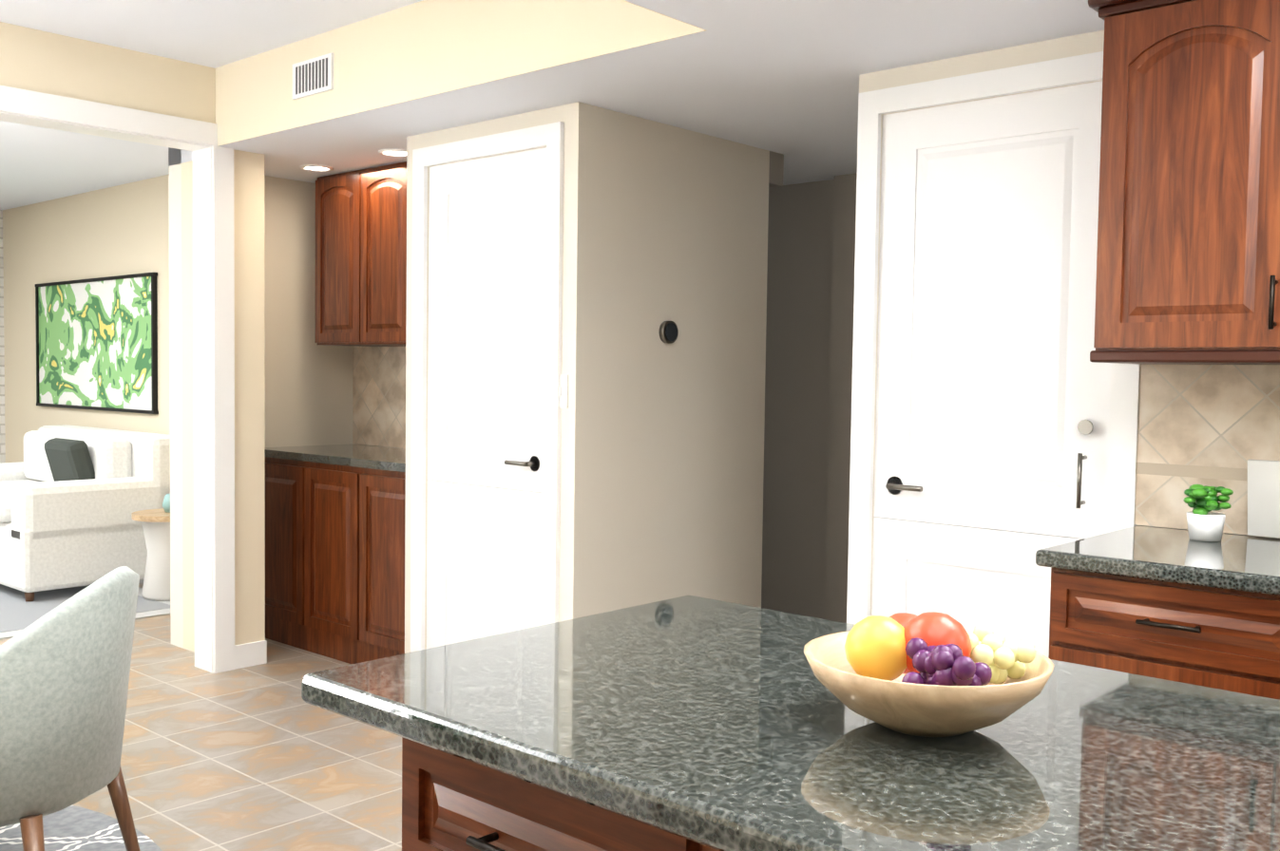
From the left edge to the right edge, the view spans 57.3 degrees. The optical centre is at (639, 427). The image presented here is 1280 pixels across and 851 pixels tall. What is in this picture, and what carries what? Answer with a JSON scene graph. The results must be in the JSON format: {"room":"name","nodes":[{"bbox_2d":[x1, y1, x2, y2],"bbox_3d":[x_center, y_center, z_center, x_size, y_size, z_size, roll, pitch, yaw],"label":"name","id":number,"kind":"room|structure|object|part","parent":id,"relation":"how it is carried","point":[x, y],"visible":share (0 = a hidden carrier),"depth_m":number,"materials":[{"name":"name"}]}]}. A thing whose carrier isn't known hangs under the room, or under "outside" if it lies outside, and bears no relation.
{"room":"kitchen","nodes":[
{"label":"kitchen","id":0,"kind":"room"},
{"bbox_2d":[0,292,3,462],"bbox_3d":[-6.836,-0.528,6.943,0.200,2.800,5.950,3,4,42],"label":"wall","id":1,"kind":"structure","parent":0,"point":[1,294],"depth_m":8.97,"materials":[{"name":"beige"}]},
{"bbox_2d":[0,174,170,462],"bbox_3d":[-3.173,-0.505,7.551,4.420,2.800,0.150,3,4,42],"label":"wall","id":2,"kind":"structure","parent":0,"point":[119,230],"depth_m":8.10,"materials":[{"name":"beige paint"}]},
{"bbox_2d":[35,272,158,414],"bbox_3d":[-3.695,-0.558,7.895,1.840,0.880,0.030,3,4,42],"label":"picture","id":3,"kind":"object","parent":2,"relation":"attached to","point":[96,344],"visible":1,"depth_m":7.82,"materials":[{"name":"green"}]},
{"bbox_2d":[0,21,353,652],"bbox_3d":[-2.779,-0.347,4.223,0.620,2.800,4.620,3,4,42],"label":"wall","id":4,"kind":"structure","parent":0,"point":[293,384],"depth_m":5.23,"materials":[{"name":"beige paint"}]},
{"bbox_2d":[0,85,234,673],"bbox_3d":[-2.608,-0.082,4.064,0.168,2.290,2.500,3,4,42],"label":"trim","id":5,"kind":"structure","parent":4,"relation":"attached to","point":[214,357],"depth_m":4.89,"materials":[{"name":"white wood"}]},
{"bbox_2d":[234,640,267,669],"bbox_3d":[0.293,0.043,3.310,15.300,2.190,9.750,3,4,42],"label":"baseboard","id":6,"kind":"structure","parent":4,"relation":"attached to","point":[251,655],"depth_m":5.04,"materials":[{"name":"white wood"}]},
{"bbox_2d":[0,578,401,850],"bbox_3d":[-1.281,1.180,3.049,14.000,0.100,7.600,3,4,42],"label":"floor","id":7,"kind":"structure","parent":0,"point":[264,757],"depth_m":3.83,"materials":[{"name":"beige tile"}]},
{"bbox_2d":[0,805,162,850],"bbox_3d":[-2.066,1.140,2.501,2.000,0.005,2.000,3,4,42],"label":"rug","id":8,"kind":"object","parent":7,"relation":"on","point":[73,829],"visible":0.56,"depth_m":3.20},
{"bbox_2d":[0,566,140,850],"bbox_3d":[-1.419,0.721,2.552,0.707,0.842,0.707,3,4,42],"label":"chair","id":9,"kind":"object","parent":8,"relation":"on","point":[65,668],"visible":1,"depth_m":2.40,"materials":[{"name":"grey fabric"}]},
{"bbox_2d":[0,584,170,639],"bbox_3d":[-4.315,0.939,6.172,2.900,0.008,2.800,3,4,42],"label":"living room rug","id":10,"kind":"object","parent":7,"relation":"on","point":[18,613],"depth_m":6.21,"materials":[{"name":"grey carpet"}]},
{"bbox_2d":[0,424,170,601],"bbox_3d":[-3.619,0.464,7.144,1.700,0.871,1.000,3,4,42],"label":"sofa","id":11,"kind":"object","parent":10,"relation":"on","point":[72,498],"visible":0.92,"depth_m":6.60,"materials":[{"name":"fabric"}]},
{"bbox_2d":[131,508,170,601],"bbox_3d":[-2.610,0.708,6.514,0.400,0.470,0.400,3,4,42],"label":"side table","id":12,"kind":"object","parent":10,"relation":"on","point":[156,528],"visible":0.48,"depth_m":6.39,"materials":[{"name":"white ceramic"}]},
{"bbox_2d":[161,494,170,513],"bbox_3d":[-2.606,0.421,6.501,0.090,0.100,0.090,3,4,42],"label":"vase","id":13,"kind":"object","parent":12,"relation":"on","point":[165,505],"visible":0.35,"depth_m":6.47,"materials":[{"name":"teal"}]},
{"bbox_2d":[264,455,298,648],"bbox_3d":[-1.498,0.571,5.662,0.434,0.870,0.566,3,4,42],"label":"base cabinet","id":14,"kind":"object","parent":7,"relation":"on","point":[280,471],"depth_m":5.43,"materials":[{"name":"brown wood"}]},
{"bbox_2d":[298,458,355,664],"bbox_3d":[-1.178,0.588,5.375,0.426,0.870,0.566,3,4,42],"label":"base cabinet","id":15,"kind":"object","parent":7,"relation":"on","point":[334,547],"depth_m":5.20,"materials":[{"name":"brown wood"}]},
{"bbox_2d":[264,443,405,470],"bbox_3d":[-1.176,0.137,5.352,1.292,0.034,0.576,3,4,42],"label":"countertop","id":16,"kind":"structure","parent":15,"relation":"on","point":[372,455],"depth_m":5.32,"materials":[{"name":"grey stone"}]},
{"bbox_2d":[351,462,405,665],"bbox_3d":[-0.859,0.606,5.089,0.432,0.870,0.566,3,4,42],"label":"base cabinet","id":17,"kind":"object","parent":7,"relation":"on","point":[378,493],"depth_m":4.93,"materials":[{"name":"brown wood"}]},
{"bbox_2d":[301,595,1279,850],"bbox_3d":[0.267,0.773,1.340,1.190,0.912,0.750,3,4,42],"label":"kitchen island","id":18,"kind":"object","parent":7,"relation":"on","point":[689,723],"visible":1,"depth_m":1.22,"materials":[{"name":"grey stone"}]},
{"bbox_2d":[803,611,1054,737],"bbox_3d":[0.306,0.258,1.254,0.260,0.123,0.260,3,4,42],"label":"fruit bowl","id":19,"kind":"object","parent":18,"relation":"on","point":[932,675],"visible":1,"depth_m":1.20,"materials":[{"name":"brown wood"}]},
{"bbox_2d":[1048,571,1279,700],"bbox_3d":[1.289,0.747,2.642,0.530,0.873,0.601,3,4,42],"label":"base cabinet","id":20,"kind":"object","parent":7,"relation":"on","point":[1176,605],"depth_m":2.41,"materials":[{"name":"brown wood"}]},
{"bbox_2d":[1035,525,1279,597],"bbox_3d":[1.707,0.314,2.234,1.700,0.037,0.626,3,4,42],"label":"countertop","id":21,"kind":"structure","parent":20,"relation":"on","point":[1236,563],"depth_m":2.50,"materials":[{"name":"grey stone"}]},
{"bbox_2d":[1183,484,1233,541],"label":"potted plant","id":22,"kind":"object","parent":21,"relation":"on","point":[1205,524],"depth_m":2.73,"materials":[{"name":"white"}]},
{"bbox_2d":[1247,459,1279,537],"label":"cutting board","id":23,"kind":"object","parent":21,"relation":"on","point":[1263,475],"depth_m":2.79,"materials":[{"name":"white"}]},
{"bbox_2d":[0,0,1104,210],"bbox_3d":[0.363,-1.362,3.301,15.300,0.600,9.900,3,4,42],"label":"ceiling","id":24,"kind":"structure","parent":0,"point":[777,76],"depth_m":3.98,"materials":[{"name":"white paint"}]},
{"bbox_2d":[292,53,333,99],"bbox_3d":[-1.216,-1.302,4.348,0.260,0.130,0.011,3,4,42],"label":"ceiling vent","id":25,"kind":"object","parent":24,"relation":"in","point":[313,76],"visible":1,"depth_m":4.34,"materials":[{"name":"white metal"}]},
{"bbox_2d":[299,164,333,171],"bbox_3d":[-1.469,-1.176,5.318,0.150,0.008,0.150,3,4,42],"label":"recessed light","id":26,"kind":"object","parent":24,"relation":"in","point":[316,167],"visible":1,"depth_m":5.31,"materials":[{"name":"white paint"}]},
{"bbox_2d":[378,149,406,156],"bbox_3d":[-1.023,-1.151,4.917,0.150,0.008,0.150,3,4,42],"label":"recessed light","id":27,"kind":"object","parent":24,"relation":"in","point":[394,152],"visible":0.85,"depth_m":4.91,"materials":[{"name":"white paint"}]},
{"bbox_2d":[404,101,769,653],"bbox_3d":[-0.687,-0.360,5.153,2.250,2.800,1.100,3,4,42],"label":"wall block","id":28,"kind":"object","parent":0,"point":[661,468],"visible":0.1,"depth_m":4.33,"materials":[{"name":"beige paint"}]},
{"bbox_2d":[314,161,406,346],"bbox_3d":[-1.024,-0.772,5.340,1.125,0.797,0.347,3,4,42],"label":"upper cabinet","id":29,"kind":"object","parent":28,"relation":"attached to","point":[360,257],"visible":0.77,"depth_m":5.33,"materials":[{"name":"brown wood"}]},
{"bbox_2d":[352,346,405,448],"bbox_3d":[-0.982,-0.135,5.551,1.292,0.494,0.011,3,4,42],"label":"backsplash","id":30,"kind":"structure","parent":28,"relation":"attached to","point":[379,396],"depth_m":5.83,"materials":[{"name":"beige tile"}]},
{"bbox_2d":[410,121,564,652],"bbox_3d":[-0.575,0.009,4.333,0.820,2.140,0.088,3,4,42],"label":"door","id":31,"kind":"structure","parent":28,"relation":"attached to","point":[495,266],"depth_m":4.32,"materials":[{"name":"white paint"}]},
{"bbox_2d":[558,375,568,408],"bbox_3d":[-0.276,-0.123,4.044,0.070,0.114,0.010,3,4,42],"label":"light switch","id":32,"kind":"object","parent":28,"relation":"attached to","point":[563,391],"visible":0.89,"depth_m":4.03,"materials":[{"name":"white plastic"}]},
{"bbox_2d":[658,321,678,343],"bbox_3d":[0.107,-0.352,4.332,0.026,0.084,0.084,3,4,42],"label":"thermostat","id":33,"kind":"object","parent":28,"relation":"attached to","point":[668,332],"visible":1,"depth_m":4.32,"materials":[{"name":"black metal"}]},
{"bbox_2d":[761,151,857,623],"bbox_3d":[1.059,-0.348,5.413,2.200,2.800,0.120,3,4,42],"label":"wall","id":34,"kind":"structure","parent":0,"point":[809,368],"depth_m":5.55,"materials":[{"name":"grey paint"}]},
{"bbox_2d":[859,29,1278,616],"bbox_3d":[1.668,-0.218,2.765,2.610,2.800,0.130,3,4,42],"label":"wall","id":35,"kind":"structure","parent":0,"point":[1036,52],"depth_m":3.31,"materials":[{"name":"beige paint"}]},
{"bbox_2d":[846,51,1140,657],"bbox_3d":[0.969,0.078,3.308,0.850,2.140,0.111,3,4,42],"label":"door","id":36,"kind":"structure","parent":35,"relation":"attached to","point":[995,386],"depth_m":3.32,"materials":[{"name":"white paint"}]},
{"bbox_3d":[1.165,0.097,3.086,0.040,0.232,0.041,3,4,42],"label":"pantry door pull trim","id":37,"kind":"part","parent":36,"relation":"part of","materials":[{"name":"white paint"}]},
{"bbox_2d":[1089,0,1279,361],"bbox_3d":[1.496,-0.569,2.586,0.845,0.802,0.322,3,4,42],"label":"upper cabinet","id":38,"kind":"object","parent":35,"relation":"attached to","point":[1188,262],"depth_m":2.61,"materials":[{"name":"brown wood"}]},
{"bbox_2d":[1134,364,1279,538],"bbox_3d":[1.917,0.056,2.452,1.700,0.462,0.014,3,4,42],"label":"backsplash","id":39,"kind":"structure","parent":35,"relation":"attached to","point":[1215,426],"depth_m":2.91,"materials":[{"name":"beige tile"}]}
]}

